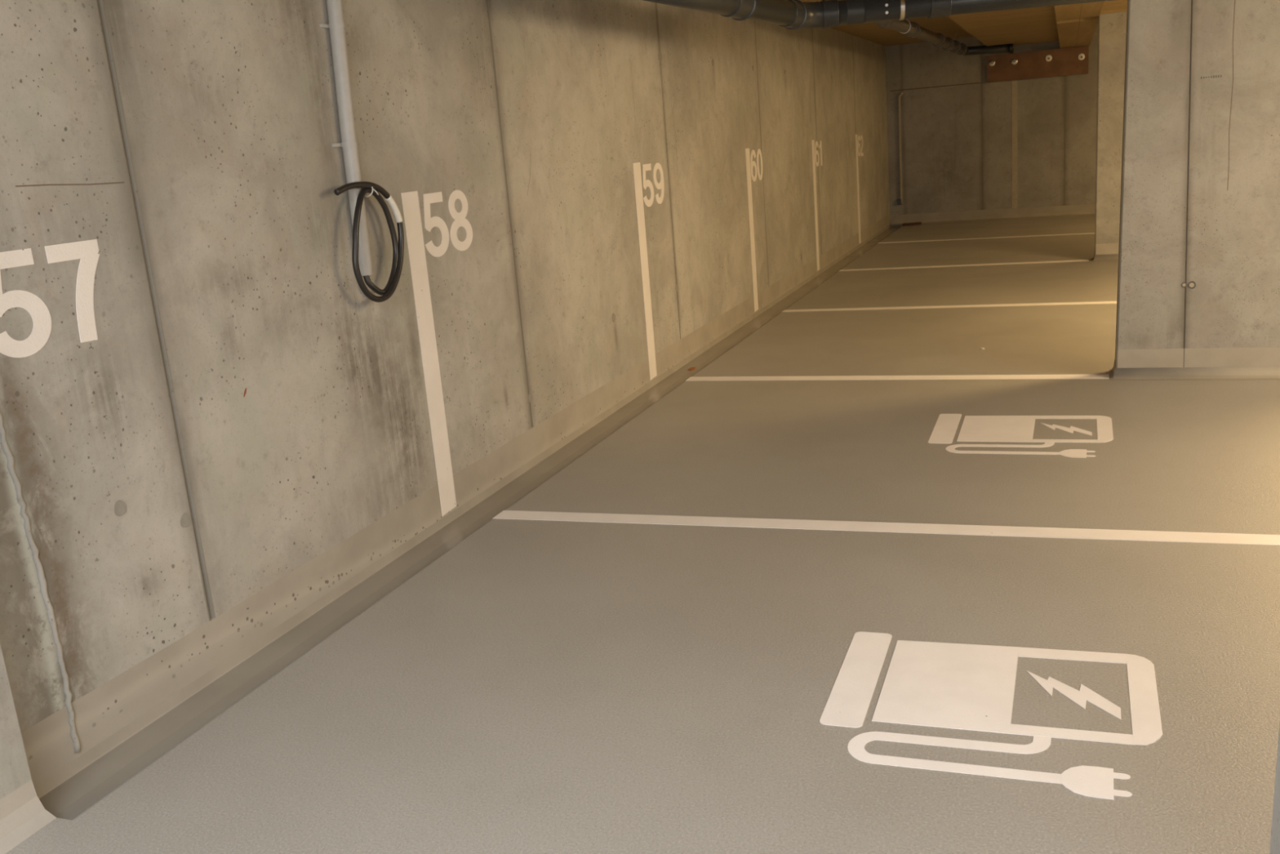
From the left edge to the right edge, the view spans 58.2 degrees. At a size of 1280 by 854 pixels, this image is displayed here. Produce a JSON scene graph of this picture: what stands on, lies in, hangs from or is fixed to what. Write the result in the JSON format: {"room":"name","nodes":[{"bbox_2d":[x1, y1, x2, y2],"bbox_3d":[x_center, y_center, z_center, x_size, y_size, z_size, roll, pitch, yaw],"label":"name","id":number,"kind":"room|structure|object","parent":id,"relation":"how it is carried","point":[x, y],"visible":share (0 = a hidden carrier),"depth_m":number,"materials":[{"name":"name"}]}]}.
{"room":"parking garage","nodes":[
{"label":"parking garage","id":0,"kind":"room"},
{"bbox_2d":[0,0,889,786],"bbox_3d":[-0.175,-1.394,6.579,0.310,2.398,20.650,1,15,20],"label":"wall","id":1,"kind":"structure","parent":0,"point":[244,432],"depth_m":3.75,"materials":[{"name":"concrete"}]},
{"bbox_2d":[0,239,99,357],"bbox_3d":[-1.435,-0.310,2.785,0.004,0.248,0.371,1,15,20],"label":"number","id":2,"kind":"object","parent":1,"relation":"attached to","point":[87,251],"visible":1,"depth_m":2.78,"materials":[{"name":"white paint"}]},
{"bbox_2d":[319,0,373,275],"bbox_3d":[-1.004,-1.188,3.852,0.056,1.360,0.132,1,15,20],"label":"conduit pipe","id":3,"kind":"object","parent":1,"relation":"attached to","point":[336,25],"visible":0.95,"depth_m":3.87,"materials":[{"name":"grey plastic"}]},
{"bbox_2d":[333,181,404,302],"bbox_3d":[-0.928,-0.642,3.986,0.080,0.414,0.347,1,15,20],"label":"coiled cable","id":4,"kind":"object","parent":3,"relation":"hanging from","point":[371,188],"visible":1,"depth_m":4.00,"materials":[{"name":"black rubber"}]},
{"bbox_2d":[400,191,456,515],"bbox_3d":[-0.815,-0.271,4.461,0.002,1.260,0.117,1,15,20],"label":"painted line","id":5,"kind":"object","parent":1,"relation":"attached to","point":[410,200],"depth_m":4.45,"materials":[{"name":"white paint"}]},
{"bbox_2d":[423,190,472,257],"bbox_3d":[-0.766,-0.813,4.580,0.004,0.246,0.388,1,15,20],"label":"number","id":6,"kind":"object","parent":1,"relation":"attached to","point":[460,219],"visible":1,"depth_m":4.59,"materials":[{"name":"white paint"}]},
{"bbox_2d":[34,224,901,819],"bbox_3d":[1.096,-0.806,9.352,0.217,0.273,14.700,1,15,20],"label":"trim","id":7,"kind":"structure","parent":1,"relation":"attached to","point":[86,787],"depth_m":3.77,"materials":[{"name":"grey concrete"}]},
{"bbox_2d":[688,366,695,370],"bbox_3d":[0.332,-0.369,7.288,0.045,0.004,0.100,1,15,20],"label":"scrap","id":8,"kind":"object","parent":7,"relation":"on","point":[694,367],"visible":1,"depth_m":7.28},
{"bbox_2d":[632,162,657,379],"bbox_3d":[0.031,-0.901,6.728,0.002,1.260,0.117,1,15,20],"label":"painted line","id":9,"kind":"object","parent":1,"relation":"attached to","point":[637,166],"depth_m":6.72,"materials":[{"name":"white paint"}]},
{"bbox_2d":[642,162,664,206],"bbox_3d":[0.080,-1.443,6.847,0.004,0.246,0.389,1,15,20],"label":"number","id":10,"kind":"object","parent":1,"relation":"attached to","point":[647,183],"visible":1,"depth_m":6.84,"materials":[{"name":"white paint"}]},
{"bbox_2d":[745,148,758,311],"bbox_3d":[0.876,-1.532,8.994,0.002,1.260,0.117,1,15,20],"label":"painted line","id":11,"kind":"object","parent":1,"relation":"attached to","point":[747,150],"depth_m":8.99,"materials":[{"name":"white paint"}]},
{"bbox_2d":[751,148,762,181],"bbox_3d":[0.925,-2.075,9.115,0.004,0.246,0.381,1,15,20],"label":"number","id":12,"kind":"object","parent":1,"relation":"attached to","point":[753,162],"visible":1,"depth_m":9.10,"materials":[{"name":"white paint"}]},
{"bbox_2d":[811,139,819,271],"bbox_3d":[1.721,-2.162,11.261,0.002,1.260,0.117,1,15,20],"label":"painted line","id":13,"kind":"object","parent":1,"relation":"attached to","point":[813,140],"depth_m":11.26,"materials":[{"name":"white paint"}]},
{"bbox_2d":[814,140,822,166],"bbox_3d":[1.763,-2.700,11.362,0.004,0.245,0.338,1,15,20],"label":"number","id":14,"kind":"object","parent":1,"relation":"attached to","point":[816,142],"visible":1,"depth_m":11.32,"materials":[{"name":"white paint"}]},
{"bbox_2d":[855,134,861,244],"bbox_3d":[2.566,-2.793,13.528,0.002,1.260,0.117,1,15,20],"label":"painted line","id":15,"kind":"object","parent":1,"relation":"attached to","point":[856,144],"depth_m":13.53,"materials":[{"name":"white paint"}]},
{"bbox_2d":[857,135,863,156],"bbox_3d":[2.615,-3.335,13.648,0.004,0.244,0.380,1,15,20],"label":"number","id":16,"kind":"object","parent":1,"relation":"attached to","point":[861,137],"visible":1,"depth_m":13.62,"materials":[{"name":"white paint"}]},
{"bbox_2d":[4,214,1279,853],"bbox_3d":[4.159,-0.053,5.226,8.800,0.300,20.450,1,15,20],"label":"floor","id":17,"kind":"structure","parent":0,"point":[536,686],"depth_m":3.30,"materials":[{"name":"grey concrete"}]},
{"bbox_2d":[0,644,56,853],"bbox_3d":[-2.112,0.180,0.802,0.215,2.370,3.470,1,15,20],"label":"pilaster","id":18,"kind":"object","parent":17,"relation":"on","point":[22,813],"visible":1,"depth_m":2.56,"materials":[{"name":"concrete"}]},
{"bbox_2d":[493,510,1279,545],"bbox_3d":[1.744,0.358,3.745,4.895,0.002,0.098,0,15,19],"label":"painted line","id":19,"kind":"object","parent":17,"relation":"on","point":[979,530],"visible":1,"depth_m":4.02,"materials":[{"name":"white paint"}]},
{"bbox_2d":[685,373,1109,381],"bbox_3d":[1.371,-0.275,6.430,2.318,0.002,0.115,1,15,20],"label":"painted line","id":20,"kind":"object","parent":17,"relation":"on","point":[1085,375],"visible":1,"depth_m":6.39,"materials":[{"name":"white paint"}]},
{"bbox_2d":[902,222,921,226],"bbox_3d":[3.682,-2.753,15.615,0.278,0.030,0.111,-5,14,-1],"label":"timber offcut","id":21,"kind":"object","parent":17,"relation":"on","point":[915,223],"visible":1,"depth_m":15.57,"materials":[{"name":"brown wood"}]},
{"bbox_2d":[782,301,1116,311],"bbox_3d":[3.422,-0.894,8.245,4.894,0.002,0.100,1,15,21],"label":"painted line","id":22,"kind":"object","parent":17,"relation":"on","point":[1095,302],"visible":0.64,"depth_m":8.64,"materials":[{"name":"white paint"}]},
{"bbox_2d":[839,259,1088,271],"bbox_3d":[3.057,-1.541,10.986,2.295,0.002,0.100,0,15,19],"label":"painted line","id":23,"kind":"object","parent":17,"relation":"on","point":[1077,260],"visible":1,"depth_m":10.96,"materials":[{"name":"white paint"}]},
{"bbox_2d":[878,232,1094,243],"bbox_3d":[5.111,-2.153,12.774,4.895,0.002,0.100,1,15,21],"label":"painted line","id":24,"kind":"object","parent":17,"relation":"on","point":[1088,233],"visible":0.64,"depth_m":13.20,"materials":[{"name":"white paint"}]},
{"bbox_2d":[819,631,1162,799],"bbox_3d":[0.844,0.671,2.780,0.764,0.003,0.724,1,15,20],"label":"charging symbol","id":25,"kind":"object","parent":17,"relation":"on","point":[957,686],"visible":1,"depth_m":2.80,"materials":[{"name":"white paint"}]},
{"bbox_2d":[928,413,1113,457],"bbox_3d":[1.682,0.031,5.086,0.764,0.003,0.724,1,15,20],"label":"charging symbol","id":26,"kind":"object","parent":17,"relation":"on","point":[974,428],"visible":1,"depth_m":5.13,"materials":[{"name":"white paint"}]},
{"bbox_2d":[1091,11,1126,261],"bbox_3d":[4.625,-2.573,10.164,1.150,2.140,0.262,1,15,20],"label":"concrete pillar","id":27,"kind":"structure","parent":17,"relation":"on","point":[1112,28],"depth_m":10.21,"materials":[{"name":"grey concrete"}]},
{"bbox_2d":[1062,0,1127,20],"bbox_3d":[5.092,-3.714,9.667,2.995,0.230,0.260,1,15,20],"label":"ceiling beam","id":28,"kind":"structure","parent":27,"relation":"on","point":[1117,6],"depth_m":9.92,"materials":[{"name":"brown wood"}]},
{"bbox_2d":[1109,0,1279,379],"bbox_3d":[2.928,-1.306,5.607,1.146,2.140,0.262,1,15,20],"label":"concrete pillar","id":29,"kind":"structure","parent":17,"relation":"on","point":[1198,293],"depth_m":5.61,"materials":[{"name":"grey concrete"}]},
{"bbox_2d":[1269,721,1279,853],"bbox_3d":[1.219,-0.031,1.023,1.146,2.140,0.282,1,15,20],"label":"concrete pillar","id":30,"kind":"structure","parent":17,"relation":"on","point":[1275,831],"depth_m":1.42,"materials":[{"name":"grey concrete"}]},
{"bbox_2d":[799,0,1098,45],"bbox_3d":[3.914,-2.648,4.789,9.200,0.230,21.400,1,15,20],"label":"ceiling","id":31,"kind":"structure","parent":0,"point":[872,32],"depth_m":13.06,"materials":[{"name":"brown wood"}]},
{"bbox_2d":[642,0,1115,30],"bbox_3d":[1.666,-2.501,6.304,5.090,0.410,1.768,-11,15,-24],"label":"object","id":32,"kind":"object","parent":31,"relation":"attached to","point":[793,15],"visible":1,"depth_m":6.79,"materials":[{"name":"plastic"}]},
{"bbox_2d":[872,19,1013,55],"bbox_3d":[2.884,-3.964,11.543,0.643,0.277,7.026,2,15,26],"label":"pipe","id":33,"kind":"object","parent":31,"relation":"hanging from","point":[912,29],"visible":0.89,"depth_m":12.21,"materials":[{"name":"grey plastic"}]},
{"bbox_2d":[947,5,1058,46],"bbox_3d":[1.477,-2.415,5.487,0.860,0.165,20.300,1,15,20],"label":"ceiling panel","id":34,"kind":"object","parent":31,"relation":"attached to","point":[1036,24],"depth_m":11.34,"materials":[{"name":"brown wood"}]},
{"bbox_2d":[1056,16,1098,48],"bbox_3d":[4.707,-4.348,12.413,0.355,0.255,4.780,1,15,20],"label":"ceiling beam","id":35,"kind":"structure","parent":31,"relation":"attached to","point":[1073,33],"depth_m":11.62,"materials":[{"name":"brown wood"}]},
{"bbox_2d":[1053,1,1104,20],"bbox_3d":[3.003,-3.082,7.842,0.355,0.245,4.780,1,15,20],"label":"ceiling beam","id":36,"kind":"structure","parent":31,"relation":"attached to","point":[1062,12],"depth_m":9.24,"materials":[{"name":"brown wood"}]},
{"bbox_2d":[884,23,1098,226],"bbox_3d":[7.535,-3.859,14.537,9.200,2.670,0.663,1,15,20],"label":"wall","id":37,"kind":"structure","parent":0,"point":[969,142],"depth_m":15.26,"materials":[{"name":"concrete"}]},
{"bbox_2d":[897,92,902,204],"bbox_3d":[3.544,-3.788,15.669,0.110,1.490,0.055,1,15,20],"label":"conduit","id":38,"kind":"object","parent":37,"relation":"attached to","point":[900,202],"visible":1,"depth_m":15.66,"materials":[{"name":"plastic"}]},
{"bbox_2d":[890,204,1095,225],"bbox_3d":[4.828,-2.854,15.431,2.880,0.130,0.080,1,15,20],"label":"trim","id":39,"kind":"structure","parent":37,"relation":"attached to","point":[1086,209],"depth_m":15.46,"materials":[{"name":"grey concrete"}]},
{"bbox_2d":[986,45,1088,82],"bbox_3d":[5.114,-4.665,14.811,1.233,0.335,0.076,1,15,20],"label":"board","id":40,"kind":"object","parent":37,"relation":"attached to","point":[1073,60],"visible":1,"depth_m":14.80,"materials":[{"name":"wood"}]},
{"bbox_2d":[988,59,995,66],"bbox_3d":[4.579,-4.735,14.966,0.080,0.080,0.030,1,15,20],"label":"washer","id":41,"kind":"object","parent":40,"relation":"in","point":[991,62],"depth_m":14.96,"materials":[{"name":"metal"}]},
{"bbox_2d":[1010,57,1017,64],"bbox_3d":[4.838,-4.725,14.872,0.080,0.080,0.030,1,15,20],"label":"washer","id":42,"kind":"object","parent":40,"relation":"in","point":[1013,60],"depth_m":14.87,"materials":[{"name":"metal"}]},
{"bbox_2d":[1045,54,1052,61],"bbox_3d":[5.233,-4.720,14.726,0.080,0.080,0.030,1,15,20],"label":"washer","id":43,"kind":"object","parent":40,"relation":"in","point":[1048,57],"depth_m":14.72,"materials":[{"name":"silver metal"}]},
{"bbox_2d":[1078,53,1084,60],"bbox_3d":[5.604,-4.696,14.595,0.080,0.080,0.030,1,15,20],"label":"washer","id":44,"kind":"object","parent":40,"relation":"in","point":[1081,56],"depth_m":14.59,"materials":[{"name":"silver metal"}]}
]}

